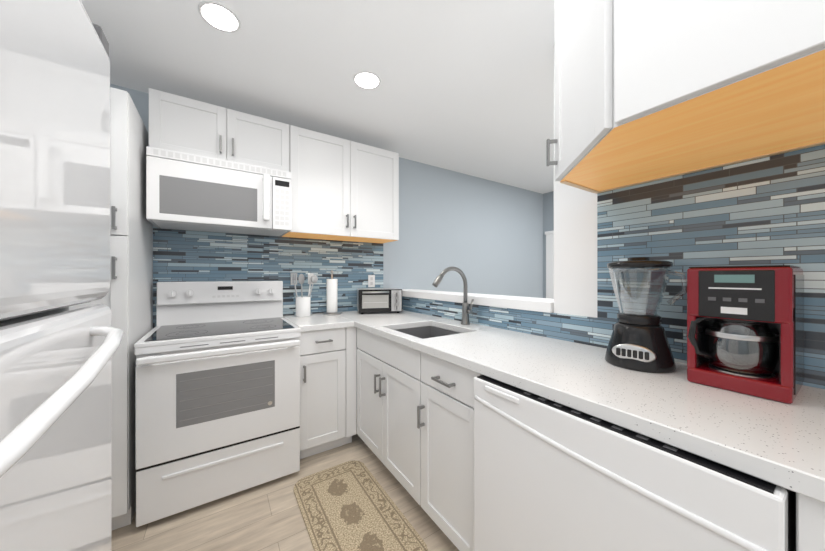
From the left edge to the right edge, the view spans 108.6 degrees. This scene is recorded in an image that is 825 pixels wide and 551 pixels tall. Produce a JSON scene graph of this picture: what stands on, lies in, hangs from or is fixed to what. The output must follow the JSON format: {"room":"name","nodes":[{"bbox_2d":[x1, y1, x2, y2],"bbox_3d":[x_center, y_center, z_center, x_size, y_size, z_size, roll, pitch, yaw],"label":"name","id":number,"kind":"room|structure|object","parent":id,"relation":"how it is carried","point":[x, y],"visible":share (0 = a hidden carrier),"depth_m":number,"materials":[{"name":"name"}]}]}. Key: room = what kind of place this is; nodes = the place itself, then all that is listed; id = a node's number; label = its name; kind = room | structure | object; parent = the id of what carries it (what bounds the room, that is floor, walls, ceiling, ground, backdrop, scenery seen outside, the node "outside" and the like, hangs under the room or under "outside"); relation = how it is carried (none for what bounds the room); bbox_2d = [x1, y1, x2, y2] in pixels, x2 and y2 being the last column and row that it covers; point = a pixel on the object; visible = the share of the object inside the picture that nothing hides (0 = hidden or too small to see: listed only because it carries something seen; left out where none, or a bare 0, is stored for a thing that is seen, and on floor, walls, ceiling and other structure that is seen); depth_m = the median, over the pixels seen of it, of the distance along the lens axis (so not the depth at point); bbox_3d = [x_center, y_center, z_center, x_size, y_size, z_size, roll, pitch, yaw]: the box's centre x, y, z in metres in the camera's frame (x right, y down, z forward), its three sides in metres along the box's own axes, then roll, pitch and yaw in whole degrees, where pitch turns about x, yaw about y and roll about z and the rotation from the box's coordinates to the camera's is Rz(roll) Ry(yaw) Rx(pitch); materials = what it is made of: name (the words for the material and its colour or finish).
{"room":"kitchen","nodes":[
{"label":"kitchen","id":0,"kind":"room"},
{"bbox_2d":[111,409,458,550],"bbox_3d":[0.680,1.264,0.745,6.450,0.050,4.950,0,0,-33],"label":"floor","id":1,"kind":"structure","parent":0,"point":[267,516],"depth_m":1.49,"materials":[{"name":"wood"}]},
{"bbox_2d":[0,0,123,550],"bbox_3d":[-0.793,0.339,0.154,0.868,1.796,0.885,0,0,-33],"label":"refrigerator","id":2,"kind":"object","parent":1,"relation":"on","point":[55,356],"visible":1,"depth_m":0.46,"materials":[{"name":"white metal"}]},
{"bbox_2d":[69,87,152,530],"bbox_3d":[-1.799,0.178,1.485,0.658,2.118,0.682,0,0,-33],"label":"pantry cabinet","id":3,"kind":"object","parent":1,"relation":"on","point":[129,298],"visible":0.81,"depth_m":1.42,"materials":[{"name":"white paint"}]},
{"bbox_2d":[134,281,300,526],"bbox_3d":[-1.171,0.640,1.869,0.762,1.195,0.714,0,0,-33],"label":"stove","id":4,"kind":"object","parent":1,"relation":"on","point":[217,375],"visible":1,"depth_m":1.63,"materials":[{"name":"white metal"}]},
{"bbox_2d":[300,328,345,458],"bbox_3d":[-0.747,0.801,2.217,0.322,0.872,0.610,0,0,-33],"label":"base cabinet","id":5,"kind":"object","parent":1,"relation":"on","point":[322,352],"visible":0.81,"depth_m":2.00,"materials":[{"name":"white paint"}]},
{"bbox_2d":[342,327,355,444],"bbox_3d":[-0.591,0.801,2.343,0.076,0.872,0.574,0,0,-33],"label":"base cabinet","id":6,"kind":"object","parent":1,"relation":"on","point":[350,349],"visible":0.29,"depth_m":2.10,"materials":[{"name":"white paint"}]},
{"bbox_2d":[294,460,427,550],"bbox_3d":[-0.311,1.234,1.530,0.435,0.008,0.850,0,0,-33],"label":"kitchen mat","id":7,"kind":"object","parent":1,"relation":"on","point":[343,507],"visible":1,"depth_m":1.52,"materials":[{"name":"beige fabric"}]},
{"bbox_2d":[357,326,457,504],"bbox_3d":[0.058,0.801,1.947,0.650,0.872,0.797,0,0,-33],"label":"base cabinet","id":8,"kind":"object","parent":1,"relation":"on","point":[389,381],"visible":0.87,"depth_m":1.71,"materials":[{"name":"white paint"}]},
{"bbox_2d":[283,310,824,502],"bbox_3d":[0.210,0.344,1.389,1.014,0.040,3.042,0,0,-33],"label":"countertop","id":9,"kind":"structure","parent":8,"relation":"on","point":[781,444],"depth_m":0.80,"materials":[{"name":"white stone"}]},
{"bbox_2d":[290,273,317,316],"bbox_3d":[-0.866,0.152,2.361,0.207,0.342,0.112,0,0,-33],"label":"utensil crock","id":10,"kind":"object","parent":9,"relation":"on","point":[303,304],"visible":1,"depth_m":2.33,"materials":[{"name":"white ceramic"}]},
{"bbox_2d":[323,271,340,314],"bbox_3d":[-0.673,0.140,2.476,0.148,0.365,0.148,0,0,-33],"label":"paper towel holder","id":11,"kind":"object","parent":9,"relation":"on","point":[331,283],"visible":1,"depth_m":2.44,"materials":[{"name":"white paper"}]},
{"bbox_2d":[357,288,401,313],"bbox_3d":[-0.292,0.220,2.601,0.370,0.205,0.298,0,0,-13],"label":"toaster oven","id":12,"kind":"object","parent":9,"relation":"on","point":[369,300],"visible":1,"depth_m":2.49,"materials":[{"name":"black metal"}]},
{"bbox_2d":[396,326,459,338],"bbox_3d":[0.091,0.456,1.824,0.392,0.184,0.462,0,0,-33],"label":"undermount sink","id":13,"kind":"object","parent":9,"relation":"in","point":[422,332],"visible":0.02,"depth_m":2.06,"materials":[{"name":"silver metal"}]},
{"bbox_2d":[432,267,473,324],"bbox_3d":[0.260,0.133,1.885,0.302,0.380,0.094,0,0,-33],"label":"gooseneck faucet","id":14,"kind":"object","parent":9,"relation":"on","point":[466,310],"visible":1,"depth_m":1.94,"materials":[{"name":"silver metal"}]},
{"bbox_2d":[605,257,686,372],"bbox_3d":[0.818,0.129,1.077,0.212,0.388,0.206,0,0,-7],"label":"blender","id":15,"kind":"object","parent":9,"relation":"on","point":[639,342],"visible":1,"depth_m":1.01,"materials":[{"name":"black plastic"}]},
{"bbox_2d":[687,265,803,403],"bbox_3d":[0.986,0.148,0.883,0.244,0.349,0.205,0,0,-33],"label":"coffee maker","id":16,"kind":"object","parent":9,"relation":"on","point":[745,324],"visible":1,"depth_m":0.83,"materials":[{"name":"red plastic"}]},
{"bbox_2d":[417,352,481,550],"bbox_3d":[0.388,0.801,1.445,0.650,0.872,0.400,0,0,-33],"label":"base cabinet","id":17,"kind":"object","parent":1,"relation":"on","point":[447,388],"visible":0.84,"depth_m":1.28,"materials":[{"name":"white paint"}]},
{"bbox_2d":[474,375,795,550],"bbox_3d":[0.689,0.801,0.967,0.656,0.872,0.716,0,0,-33],"label":"dishwasher","id":18,"kind":"object","parent":1,"relation":"on","point":[549,475],"visible":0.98,"depth_m":0.74,"materials":[{"name":"white metal"}]},
{"bbox_2d":[796,493,824,550],"bbox_3d":[1.065,0.801,0.449,0.612,0.872,0.550,0,0,-33],"label":"base cabinet","id":19,"kind":"object","parent":1,"relation":"on","point":[810,513],"visible":0.36,"depth_m":0.50,"materials":[{"name":"white paint"}]},
{"bbox_2d":[81,0,554,193],"bbox_3d":[0.461,-1.219,1.079,6.450,0.050,4.150,0,0,-33],"label":"ceiling","id":20,"kind":"structure","parent":0,"point":[466,86],"depth_m":1.71,"materials":[{"name":"white paint"}]},
{"bbox_2d":[198,1,240,32],"bbox_3d":[-0.889,-1.191,1.369,0.168,0.005,0.168,0,0,-33],"label":"recessed light","id":21,"kind":"object","parent":20,"relation":"in","point":[218,16],"visible":1,"depth_m":1.36,"materials":[{"name":"white"}]},
{"bbox_2d":[353,71,380,88],"bbox_3d":[-0.278,-1.191,1.810,0.168,0.005,0.168,0,0,-33],"label":"recessed light","id":22,"kind":"object","parent":20,"relation":"in","point":[362,79],"visible":1,"depth_m":1.81,"materials":[{"name":"white"}]},
{"bbox_2d":[110,84,542,408],"bbox_3d":[-0.629,0.022,2.738,6.450,2.433,0.120,0,0,-33],"label":"wall","id":23,"kind":"structure","parent":0,"point":[491,231],"depth_m":3.46,"materials":[{"name":"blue paint"}]},
{"bbox_2d":[146,146,290,236],"bbox_3d":[-1.248,-0.514,1.986,0.758,0.407,0.451,0,0,-33],"label":"microwave","id":24,"kind":"object","parent":23,"relation":"attached to","point":[185,191],"visible":1,"depth_m":1.82,"materials":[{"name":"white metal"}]},
{"bbox_2d":[149,88,288,171],"bbox_3d":[-1.272,-0.899,2.023,0.762,0.359,0.356,0,0,-33],"label":"upper cabinet","id":25,"kind":"object","parent":23,"relation":"attached to","point":[177,123],"visible":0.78,"depth_m":1.87,"materials":[{"name":"white paint"}]},
{"bbox_2d":[282,125,398,242],"bbox_3d":[-0.574,-0.695,2.482,0.905,0.768,0.356,0,0,-33],"label":"upper cabinet","id":26,"kind":"object","parent":23,"relation":"attached to","point":[342,189],"visible":0.99,"depth_m":2.34,"materials":[{"name":"white paint"}]},
{"bbox_2d":[543,191,553,297],"bbox_3d":[3.055,0.022,2.694,0.120,2.433,4.000,0,0,-33],"label":"wall","id":27,"kind":"structure","parent":0,"point":[548,198],"depth_m":4.29,"materials":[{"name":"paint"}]},
{"bbox_2d":[545,231,553,298],"bbox_3d":[1.958,0.304,4.223,0.035,1.870,0.140,0,0,-33],"label":"door frame","id":28,"kind":"structure","parent":27,"relation":"attached to","point":[549,234],"depth_m":4.21,"materials":[{"name":"white wood"}]},
{"bbox_2d":[554,44,596,317],"bbox_3d":[0.949,0.022,1.310,0.120,2.433,4.000,0,0,-33],"label":"wall","id":29,"kind":"structure","parent":0,"point":[575,209],"depth_m":1.44,"materials":[{"name":"white paint"}]},
{"bbox_2d":[402,289,553,312],"bbox_3d":[0.348,0.166,2.296,0.242,0.055,1.691,0,0,-33],"label":"sill ledge","id":30,"kind":"object","parent":29,"relation":"on","point":[546,305],"visible":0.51,"depth_m":1.89,"materials":[{"name":"white"}]},
{"bbox_2d":[153,144,824,388],"bbox_3d":[0.143,-0.021,0.780,1.810,0.740,4.000,0,0,-33],"label":"tile backsplash","id":31,"kind":"structure","parent":29,"relation":"attached to","point":[770,210],"depth_m":1.19,"materials":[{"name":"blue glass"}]},
{"bbox_2d":[368,275,374,286],"bbox_3d":[-0.389,0.053,2.813,0.070,0.115,0.006,0,0,-33],"label":"outlet","id":32,"kind":"object","parent":31,"relation":"attached to","point":[371,278],"visible":1,"depth_m":2.81,"materials":[{"name":"white plastic"}]},
{"bbox_2d":[546,0,824,193],"bbox_3d":[1.041,-0.782,0.483,0.618,0.817,1.716,0,0,-33],"label":"wall cabinet","id":33,"kind":"object","parent":29,"relation":"attached to","point":[646,91],"visible":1,"depth_m":0.71,"materials":[{"name":"white paint"}]}
]}

